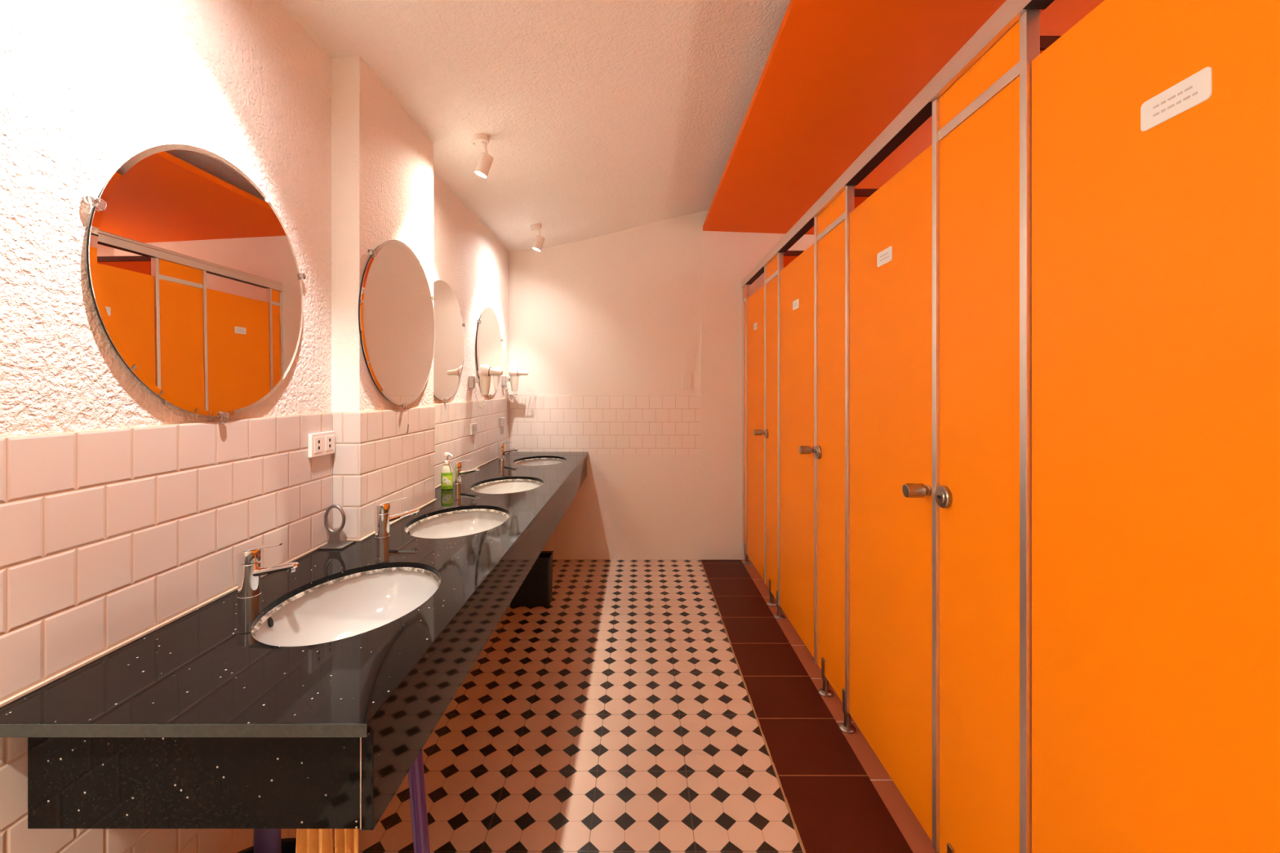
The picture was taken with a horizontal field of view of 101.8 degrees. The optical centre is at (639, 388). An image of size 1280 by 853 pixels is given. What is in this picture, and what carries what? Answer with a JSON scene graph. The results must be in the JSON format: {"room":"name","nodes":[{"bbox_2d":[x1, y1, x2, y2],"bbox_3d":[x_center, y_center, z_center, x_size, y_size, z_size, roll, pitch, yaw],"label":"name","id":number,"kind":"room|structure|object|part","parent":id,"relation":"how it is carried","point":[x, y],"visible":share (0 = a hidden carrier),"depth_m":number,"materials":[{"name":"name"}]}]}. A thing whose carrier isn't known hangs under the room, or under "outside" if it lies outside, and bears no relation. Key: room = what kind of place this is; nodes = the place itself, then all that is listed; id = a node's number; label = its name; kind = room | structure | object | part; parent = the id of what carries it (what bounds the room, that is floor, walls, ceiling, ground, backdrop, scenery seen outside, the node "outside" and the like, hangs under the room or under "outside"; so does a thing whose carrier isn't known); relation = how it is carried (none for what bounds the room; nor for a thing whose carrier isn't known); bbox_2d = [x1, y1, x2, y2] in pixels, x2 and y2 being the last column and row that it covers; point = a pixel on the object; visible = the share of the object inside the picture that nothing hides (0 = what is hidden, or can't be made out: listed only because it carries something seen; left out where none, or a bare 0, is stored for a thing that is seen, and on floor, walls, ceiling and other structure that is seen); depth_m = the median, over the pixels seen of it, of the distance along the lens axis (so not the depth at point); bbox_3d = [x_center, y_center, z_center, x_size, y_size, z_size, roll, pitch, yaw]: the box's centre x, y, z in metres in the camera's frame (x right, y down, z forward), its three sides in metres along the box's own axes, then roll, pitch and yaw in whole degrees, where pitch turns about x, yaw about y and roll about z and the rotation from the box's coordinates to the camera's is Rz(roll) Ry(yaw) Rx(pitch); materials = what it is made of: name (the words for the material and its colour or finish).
{"room":"public restroom","nodes":[
{"label":"public restroom","id":0,"kind":"room"},
{"bbox_2d":[0,0,509,852],"bbox_3d":[-1.110,-0.075,0.775,0.280,2.750,6.350,0,0,0],"label":"wall","id":1,"kind":"structure","parent":0,"point":[87,86],"depth_m":1.01,"materials":[{"name":"white paint"}]},
{"bbox_2d":[81,143,306,423],"bbox_3d":[-0.968,-0.227,1.204,0.019,0.618,0.589,-1,0,0],"label":"round mirror","id":2,"kind":"object","parent":1,"relation":"attached to","point":[194,277],"visible":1,"depth_m":1.13,"materials":[{"name":"silver metal"}]},
{"bbox_2d":[0,451,510,707],"bbox_3d":[-0.933,0.479,2.348,0.113,0.006,3.200,0,0,0],"label":"trim","id":3,"kind":"structure","parent":1,"relation":"attached to","point":[17,696],"depth_m":0.99,"materials":[{"name":"beige"}]},
{"bbox_2d":[0,452,588,830],"bbox_3d":[-0.691,0.574,2.348,0.597,0.184,3.203,0,0,0],"label":"countertop","id":4,"kind":"structure","parent":1,"relation":"attached to","point":[195,722],"depth_m":0.83,"materials":[{"name":"black stone"}]},
{"bbox_3d":[-0.672,0.583,0.792,0.502,0.162,0.018,0,0,0],"label":"panel","id":5,"kind":"part","parent":4,"relation":"part of","materials":[{"name":"black stone"}]},
{"bbox_2d":[237,542,299,599],"bbox_3d":[-0.862,0.421,1.207,0.136,0.122,0.045,0,0,0],"label":"mixer tap","id":6,"kind":"object","parent":4,"relation":"on","point":[250,571],"visible":1,"depth_m":1.19,"materials":[{"name":"silver metal"}]},
{"bbox_3d":[-0.907,0.388,1.207,0.044,0.030,0.044,0,0,0],"label":"handle","id":7,"kind":"part","parent":6,"relation":"part of","materials":[{"name":"silver metal"}]},
{"bbox_3d":[-0.881,0.370,1.207,0.094,0.019,0.034,0,0,0],"label":"lever","id":8,"kind":"part","parent":6,"relation":"part of","materials":[{"name":"silver metal"}]},
{"bbox_3d":[-0.847,0.421,1.207,0.107,0.034,0.028,0,0,0],"label":"spout","id":9,"kind":"part","parent":6,"relation":"part of","materials":[{"name":"silver metal"}]},
{"bbox_2d":[295,828,333,852],"bbox_3d":[-0.522,0.694,0.824,0.052,0.224,0.045,0,0,0],"label":"cleaning cloth","id":10,"kind":"object","parent":4,"relation":"hanging from","point":[308,840],"visible":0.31,"depth_m":0.83,"materials":[{"name":"orange fabric"}]},
{"bbox_2d":[318,504,355,549],"bbox_3d":[-0.932,0.420,1.591,0.081,0.123,0.079,0,0,0],"label":"stand","id":11,"kind":"object","parent":4,"relation":"on","point":[335,542],"visible":1,"depth_m":1.60,"materials":[{"name":"grey metal"}]},
{"bbox_3d":[-0.927,0.479,1.591,0.070,0.005,0.079,0,0,0],"label":"plate","id":12,"kind":"part","parent":11,"relation":"part of","materials":[{"name":"grey metal"}]},
{"bbox_2d":[251,567,440,646],"bbox_3d":[-0.657,0.571,1.207,0.382,0.150,0.512,0,0,0],"label":"washbasin","id":13,"kind":"object","parent":4,"relation":"in","point":[357,603],"visible":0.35,"depth_m":1.35,"materials":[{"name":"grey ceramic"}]},
{"bbox_2d":[334,828,358,852],"bbox_3d":[-0.468,0.691,0.827,0.035,0.219,0.043,0,0,-32],"label":"cleaning cloth","id":14,"kind":"object","parent":4,"relation":"hanging from","point":[346,840],"visible":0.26,"depth_m":0.83,"materials":[{"name":"orange fabric"}]},
{"bbox_2d":[374,496,419,538],"bbox_3d":[-0.800,0.421,1.715,0.136,0.122,0.045,0,0,-38],"label":"mixer tap","id":15,"kind":"object","parent":4,"relation":"on","point":[382,509],"visible":1,"depth_m":1.67,"materials":[{"name":"silver metal"}]},
{"bbox_3d":[-0.836,0.388,1.687,0.044,0.030,0.044,0,0,-38],"label":"handle","id":16,"kind":"part","parent":15,"relation":"part of","materials":[{"name":"silver metal"}]},
{"bbox_3d":[-0.816,0.370,1.703,0.094,0.019,0.034,0,0,-38],"label":"lever","id":17,"kind":"part","parent":15,"relation":"part of","materials":[{"name":"silver metal"}]},
{"bbox_3d":[-0.789,0.421,1.724,0.107,0.034,0.028,0,0,-38],"label":"spout","id":18,"kind":"part","parent":15,"relation":"part of","materials":[{"name":"silver metal"}]},
{"bbox_2d":[440,452,453,489],"bbox_3d":[-0.921,0.395,2.487,0.064,0.174,0.045,0,0,0],"label":"soap bottle","id":19,"kind":"object","parent":4,"relation":"on","point":[446,473],"visible":1,"depth_m":2.48,"materials":[{"name":"green plastic"}]},
{"bbox_2d":[404,508,509,538],"bbox_3d":[-0.660,0.571,1.906,0.382,0.150,0.512,0,0,0],"label":"washbasin","id":20,"kind":"object","parent":4,"relation":"in","point":[457,523],"visible":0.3,"depth_m":2.09,"materials":[{"name":"grey ceramic"}]},
{"bbox_2d":[452,459,479,484],"bbox_3d":[-0.880,0.421,2.629,0.136,0.122,0.045,0,0,-2],"label":"mixer tap","id":21,"kind":"object","parent":4,"relation":"on","point":[456,465],"visible":0.96,"depth_m":2.61,"materials":[{"name":"silver metal"}]},
{"bbox_3d":[-0.925,0.388,2.627,0.044,0.030,0.044,0,0,-2],"label":"handle","id":22,"kind":"part","parent":21,"relation":"part of","materials":[{"name":"silver metal"}]},
{"bbox_3d":[-0.899,0.370,2.628,0.094,0.019,0.034,0,0,-2],"label":"lever","id":23,"kind":"part","parent":21,"relation":"part of","materials":[{"name":"silver metal"}]},
{"bbox_3d":[-0.865,0.421,2.629,0.107,0.034,0.028,0,0,-2],"label":"spout","id":24,"kind":"part","parent":21,"relation":"part of","materials":[{"name":"silver metal"}]},
{"bbox_2d":[471,479,542,493],"bbox_3d":[-0.664,0.571,2.612,0.382,0.150,0.512,0,0,0],"label":"washbasin","id":25,"kind":"object","parent":4,"relation":"in","point":[508,486],"visible":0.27,"depth_m":2.81,"materials":[{"name":"white ceramic"}]},
{"bbox_2d":[498,441,518,460],"bbox_3d":[-0.890,0.421,3.515,0.136,0.122,0.045,0,0,2],"label":"mixer tap","id":26,"kind":"object","parent":4,"relation":"on","point":[502,451],"visible":1,"depth_m":3.50,"materials":[{"name":"silver metal"}]},
{"bbox_3d":[-0.935,0.388,3.517,0.044,0.030,0.044,0,0,2],"label":"handle","id":27,"kind":"part","parent":26,"relation":"part of","materials":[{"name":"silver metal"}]},
{"bbox_3d":[-0.875,0.421,3.515,0.107,0.034,0.028,0,0,2],"label":"spout","id":28,"kind":"part","parent":26,"relation":"part of","materials":[{"name":"silver metal"}]},
{"bbox_2d":[513,457,565,466],"bbox_3d":[-0.668,0.571,3.478,0.382,0.150,0.512,0,0,0],"label":"washbasin","id":29,"kind":"object","parent":4,"relation":"in","point":[536,461],"visible":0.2,"depth_m":3.69,"materials":[{"name":"grey ceramic"}]},
{"bbox_2d":[307,431,334,457],"bbox_3d":[-0.962,0.168,1.574,0.014,0.070,0.116,0,0,0],"label":"wall socket","id":30,"kind":"object","parent":1,"relation":"attached to","point":[322,443],"visible":1,"depth_m":1.56,"materials":[{"name":"white plastic"}]},
{"bbox_2d":[314,436,323,453],"bbox_3d":[-0.956,0.168,1.547,0.002,0.046,0.040,0,0,0],"label":"outlet","id":31,"kind":"object","parent":30,"relation":"attached to","point":[318,441],"depth_m":1.55,"materials":[{"name":"white plastic"}]},
{"bbox_2d":[325,435,333,451],"bbox_3d":[-0.956,0.168,1.601,0.002,0.046,0.040,0,0,0],"label":"outlet","id":32,"kind":"object","parent":30,"relation":"attached to","point":[329,438],"depth_m":1.60,"materials":[{"name":"white plastic"}]},
{"bbox_2d":[433,280,465,404],"bbox_3d":[-0.988,-0.231,2.620,0.018,0.617,0.600,0,0,0],"label":"round mirror","id":33,"kind":"object","parent":1,"relation":"attached to","point":[449,348],"visible":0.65,"depth_m":2.65,"materials":[{"name":"silver metal"}]},
{"bbox_2d":[470,422,477,435],"bbox_3d":[-0.983,0.240,3.070,0.014,0.064,0.100,0,0,0],"label":"socket","id":34,"kind":"object","parent":1,"relation":"attached to","point":[473,427],"visible":1,"depth_m":3.05,"materials":[{"name":"beige plastic"}]},
{"bbox_2d":[468,364,502,408],"bbox_3d":[-0.909,-0.012,3.083,0.176,0.263,0.117,0,0,0],"label":"hair dryer","id":35,"kind":"object","parent":1,"relation":"attached to","point":[485,371],"visible":1,"depth_m":3.08,"materials":[{"name":"beige plastic"}]},
{"bbox_3d":[-0.951,0.058,3.083,0.034,0.122,0.081,0,0,41],"label":"cord","id":36,"kind":"part","parent":35,"relation":"part of","materials":[{"name":"beige plastic"}]},
{"bbox_2d":[475,306,502,398],"bbox_3d":[-0.988,-0.234,3.435,0.018,0.603,0.572,0,0,0],"label":"round mirror","id":37,"kind":"object","parent":1,"relation":"attached to","point":[488,336],"visible":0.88,"depth_m":3.42,"materials":[{"name":"silver metal"}]},
{"bbox_2d":[499,417,505,426],"bbox_3d":[-0.983,0.240,3.720,0.014,0.064,0.100,0,0,0],"label":"socket","id":38,"kind":"object","parent":1,"relation":"attached to","point":[502,420],"visible":1,"depth_m":3.69,"materials":[{"name":"beige plastic"}]},
{"bbox_2d":[502,366,528,402],"bbox_3d":[-0.909,-0.029,3.804,0.176,0.263,0.117,0,0,0],"label":"hair dryer","id":39,"kind":"object","parent":1,"relation":"attached to","point":[513,372],"visible":1,"depth_m":3.80,"materials":[{"name":"beige plastic"}]},
{"bbox_3d":[-0.951,0.041,3.803,0.034,0.122,0.081,0,0,41],"label":"cord","id":40,"kind":"part","parent":39,"relation":"part of","materials":[{"name":"beige plastic"}]},
{"bbox_2d":[331,55,435,539],"bbox_3d":[-1.067,-0.075,1.940,0.367,2.750,0.599,0,0,0],"label":"wall","id":41,"kind":"structure","parent":0,"point":[382,161],"depth_m":1.70,"materials":[{"name":"white paint"}]},
{"bbox_2d":[358,240,435,409],"bbox_3d":[-0.879,-0.230,1.931,0.018,0.621,0.596,0,0,0],"label":"round mirror","id":42,"kind":"object","parent":41,"relation":"attached to","point":[397,320],"visible":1,"depth_m":1.87,"materials":[{"name":"silver metal"}]},
{"bbox_2d":[440,471,453,489],"bbox_3d":[-0.925,0.442,2.489,0.056,0.080,0.040,0,0,0],"label":"label","id":43,"kind":"object","parent":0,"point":[446,477],"depth_m":2.47,"materials":[{"name":"green paper"}]},
{"bbox_2d":[277,0,790,251],"bbox_3d":[0.500,-1.340,0.775,3.500,0.620,6.750,0,0,0],"label":"ceiling","id":44,"kind":"structure","parent":0,"point":[598,117],"depth_m":2.07,"materials":[{"name":"white paint"}]},
{"bbox_2d":[470,133,493,177],"bbox_3d":[-0.679,-1.000,2.235,0.096,0.178,0.074,0,0,0],"label":"ceiling spotlight","id":45,"kind":"object","parent":44,"relation":"attached to","point":[483,166],"visible":1,"depth_m":2.21,"materials":[{"name":"beige paint"}]},
{"bbox_3d":[-0.663,-1.027,2.235,0.023,0.062,0.016,0,0,0],"label":"stem","id":46,"kind":"part","parent":45,"relation":"part of","materials":[{"name":"beige paint"}]},
{"bbox_2d":[529,223,544,251],"bbox_3d":[-0.679,-1.000,3.440,0.096,0.178,0.074,0,0,0],"label":"ceiling spotlight","id":47,"kind":"object","parent":44,"relation":"attached to","point":[539,242],"visible":1,"depth_m":3.42,"materials":[{"name":"beige paint"}]},
{"bbox_2d":[333,559,936,852],"bbox_3d":[0.400,1.325,0.775,3.300,0.050,6.350,0,0,0],"label":"floor","id":48,"kind":"structure","parent":0,"point":[616,714],"depth_m":1.93,"materials":[{"name":"white tile"}]},
{"bbox_2d":[237,838,296,852],"bbox_3d":[-0.765,1.147,1.000,0.312,0.307,0.296,0,0,0],"label":"bucket","id":49,"kind":"object","parent":48,"relation":"on","point":[287,845],"visible":0.28,"depth_m":1.14,"materials":[{"name":"black plastic"}]},
{"bbox_2d":[253,828,280,852],"bbox_3d":[-0.742,0.991,1.035,0.060,0.600,0.040,0,0,0],"label":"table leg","id":50,"kind":"object","parent":49,"relation":"in","point":[265,840],"visible":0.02,"depth_m":1.02,"materials":[{"name":"purple plastic"}]},
{"bbox_2d":[408,750,430,852],"bbox_3d":[-0.422,0.912,1.020,0.099,0.776,0.052,0,0,0],"label":"pole","id":51,"kind":"object","parent":48,"relation":"on","point":[415,774],"visible":0.49,"depth_m":1.01,"materials":[{"name":"purple plastic"}]},
{"bbox_2d":[510,551,553,606],"bbox_3d":[-0.660,1.154,3.155,0.250,0.293,0.130,0,0,0],"label":"waste bin","id":52,"kind":"object","parent":48,"relation":"on","point":[535,590],"visible":0.6,"depth_m":3.10,"materials":[{"name":"black plastic"}]},
{"bbox_2d":[700,559,805,852],"bbox_3d":[0.460,1.299,0.775,0.009,0.003,6.350,0,0,0],"label":"trim","id":53,"kind":"structure","parent":48,"relation":"on","point":[726,633],"depth_m":1.92,"materials":[{"name":"brown tile"}]},
{"bbox_2d":[783,250,804,267],"bbox_3d":[1.427,0.242,3.085,1.241,2.115,0.056,0,0,0],"label":"divider","id":54,"kind":"object","parent":48,"relation":"on","point":[789,255],"visible":0.02,"depth_m":3.08,"materials":[{"name":"orange paint"}]},
{"bbox_3d":[1.427,-0.800,3.085,1.241,0.030,0.032,0,0,0],"label":"rail","id":55,"kind":"part","parent":54,"relation":"part of","materials":[{"name":"brown"}]},
{"bbox_2d":[853,188,878,208],"bbox_3d":[1.427,0.242,2.135,1.241,2.115,0.056,0,0,0],"label":"divider","id":56,"kind":"object","parent":48,"relation":"on","point":[860,195],"visible":0.02,"depth_m":2.12,"materials":[{"name":"orange laminate"}]},
{"bbox_3d":[1.427,-0.800,2.135,1.241,0.030,0.032,0,0,0],"label":"rail","id":57,"kind":"part","parent":56,"relation":"part of","materials":[{"name":"brown"}]},
{"bbox_2d":[742,9,1039,852],"bbox_3d":[0.792,0.269,2.494,0.060,2.062,2.899,0,0,0],"label":"wall","id":58,"kind":"structure","parent":48,"relation":"on","point":[982,124],"depth_m":1.24,"materials":[{"name":"orange laminate"}]},
{"bbox_3d":[0.791,0.229,3.934,0.028,1.982,0.020,0,0,0],"label":"post","id":59,"kind":"part","parent":58,"relation":"part of","materials":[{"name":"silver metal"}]},
{"bbox_3d":[0.791,0.229,3.822,0.028,1.982,0.020,0,0,0],"label":"post","id":60,"kind":"part","parent":58,"relation":"part of","materials":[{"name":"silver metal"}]},
{"bbox_2d":[746,284,764,580],"bbox_3d":[0.760,0.281,3.533,0.078,1.877,0.553,0,0,0],"label":"door","id":61,"kind":"structure","parent":58,"relation":"in","point":[755,303],"depth_m":3.53,"materials":[{"name":"orange laminate"}]},
{"bbox_3d":[0.753,0.278,3.284,0.064,0.038,0.038,0,0,0],"label":"knob","id":62,"kind":"part","parent":61,"relation":"part of","materials":[{"name":"silver metal"}]},
{"bbox_3d":[0.791,0.229,3.244,0.028,1.982,0.020,0,0,0],"label":"post","id":63,"kind":"part","parent":58,"relation":"part of","materials":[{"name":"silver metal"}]},
{"bbox_3d":[0.791,0.229,2.924,0.028,1.982,0.020,0,0,0],"label":"post","id":64,"kind":"part","parent":58,"relation":"part of","materials":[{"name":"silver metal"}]},
{"bbox_2d":[780,243,813,657],"bbox_3d":[0.760,0.281,2.617,0.078,1.877,0.589,0,0,0],"label":"door","id":65,"kind":"structure","parent":58,"relation":"in","point":[797,278],"depth_m":2.58,"materials":[{"name":"orange laminate"}]},
{"bbox_3d":[0.784,-0.422,2.617,0.002,0.045,0.100,0,0,0],"label":"sign plate","id":66,"kind":"part","parent":65,"relation":"part of","materials":[{"name":"white plastic"}]},
{"bbox_3d":[0.753,0.278,2.349,0.064,0.038,0.038,0,0,0],"label":"knob","id":67,"kind":"part","parent":65,"relation":"part of","materials":[{"name":"silver metal"}]},
{"bbox_3d":[0.791,0.229,2.310,0.028,1.982,0.020,0,0,0],"label":"post","id":68,"kind":"part","parent":58,"relation":"part of","materials":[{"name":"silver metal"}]},
{"bbox_3d":[0.791,0.229,1.961,0.028,1.982,0.020,0,0,0],"label":"post","id":69,"kind":"part","parent":58,"relation":"part of","materials":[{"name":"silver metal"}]},
{"bbox_2d":[849,144,932,841],"bbox_3d":[0.760,0.281,1.667,0.078,1.877,0.562,0,0,0],"label":"door","id":70,"kind":"structure","parent":58,"relation":"in","point":[891,231],"depth_m":1.60,"materials":[{"name":"orange laminate"}]},
{"bbox_3d":[0.784,-0.422,1.667,0.002,0.045,0.100,0,0,0],"label":"sign plate","id":71,"kind":"part","parent":70,"relation":"part of","materials":[{"name":"white plastic"}]},
{"bbox_3d":[0.753,0.278,1.413,0.064,0.038,0.038,0,0,0],"label":"knob","id":72,"kind":"part","parent":70,"relation":"part of","materials":[{"name":"silver metal"}]},
{"bbox_2d":[741,0,1054,288],"bbox_3d":[0.792,-0.794,2.042,0.046,0.063,3.805,0,0,0],"label":"rail","id":73,"kind":"object","parent":58,"relation":"on","point":[919,109],"visible":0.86,"depth_m":1.49,"materials":[{"name":"silver metal"}]},
{"bbox_3d":[0.791,0.229,1.374,0.028,1.982,0.020,0,0,0],"label":"post","id":74,"kind":"part","parent":58,"relation":"part of","materials":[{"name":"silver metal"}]},
{"bbox_3d":[0.791,0.229,1.055,0.028,1.982,0.020,0,0,0],"label":"post","id":75,"kind":"part","parent":58,"relation":"part of","materials":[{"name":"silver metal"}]},
{"bbox_2d":[1040,35,1061,53],"bbox_3d":[1.427,0.242,1.215,1.241,2.115,0.056,0,0,0],"label":"divider","id":76,"kind":"object","parent":48,"relation":"on","point":[1046,42],"visible":0.02,"depth_m":1.20,"materials":[{"name":"orange paint"}]},
{"bbox_3d":[0.792,0.269,0.310,0.060,2.062,0.341,0,0,0],"label":"wall","id":77,"kind":"structure","parent":48,"relation":"on","visible":0},
{"bbox_2d":[1031,0,1279,852],"bbox_3d":[0.760,0.281,0.763,0.078,1.877,0.559,0,0,0],"label":"door","id":78,"kind":"structure","parent":77,"relation":"in","point":[1156,123],"depth_m":0.79,"materials":[{"name":"orange laminate"}]},
{"bbox_3d":[0.784,-0.422,0.763,0.002,0.045,0.100,0,0,0],"label":"sign plate","id":79,"kind":"part","parent":78,"relation":"part of","materials":[{"name":"white plastic"}]},
{"bbox_2d":[508,210,813,559],"bbox_3d":[0.500,-0.125,4.048,3.500,2.850,0.204,0,0,0],"label":"wall","id":80,"kind":"structure","parent":0,"point":[617,313],"depth_m":3.95,"materials":[{"name":"white paint"}]},
{"bbox_2d":[509,389,536,395],"bbox_3d":[-0.885,0.028,3.910,0.196,0.046,0.076,0,0,0],"label":"wire shelf","id":81,"kind":"object","parent":80,"relation":"attached to","point":[530,389],"visible":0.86,"depth_m":3.87,"materials":[{"name":"white metal"}]},
{"bbox_2d":[702,0,1104,235],"bbox_3d":[1.264,-1.185,0.773,1.573,0.091,6.346,0,0,0],"label":"ceiling","id":82,"kind":"structure","parent":0,"point":[836,73],"depth_m":2.08,"materials":[{"name":"orange paint"}]}
]}

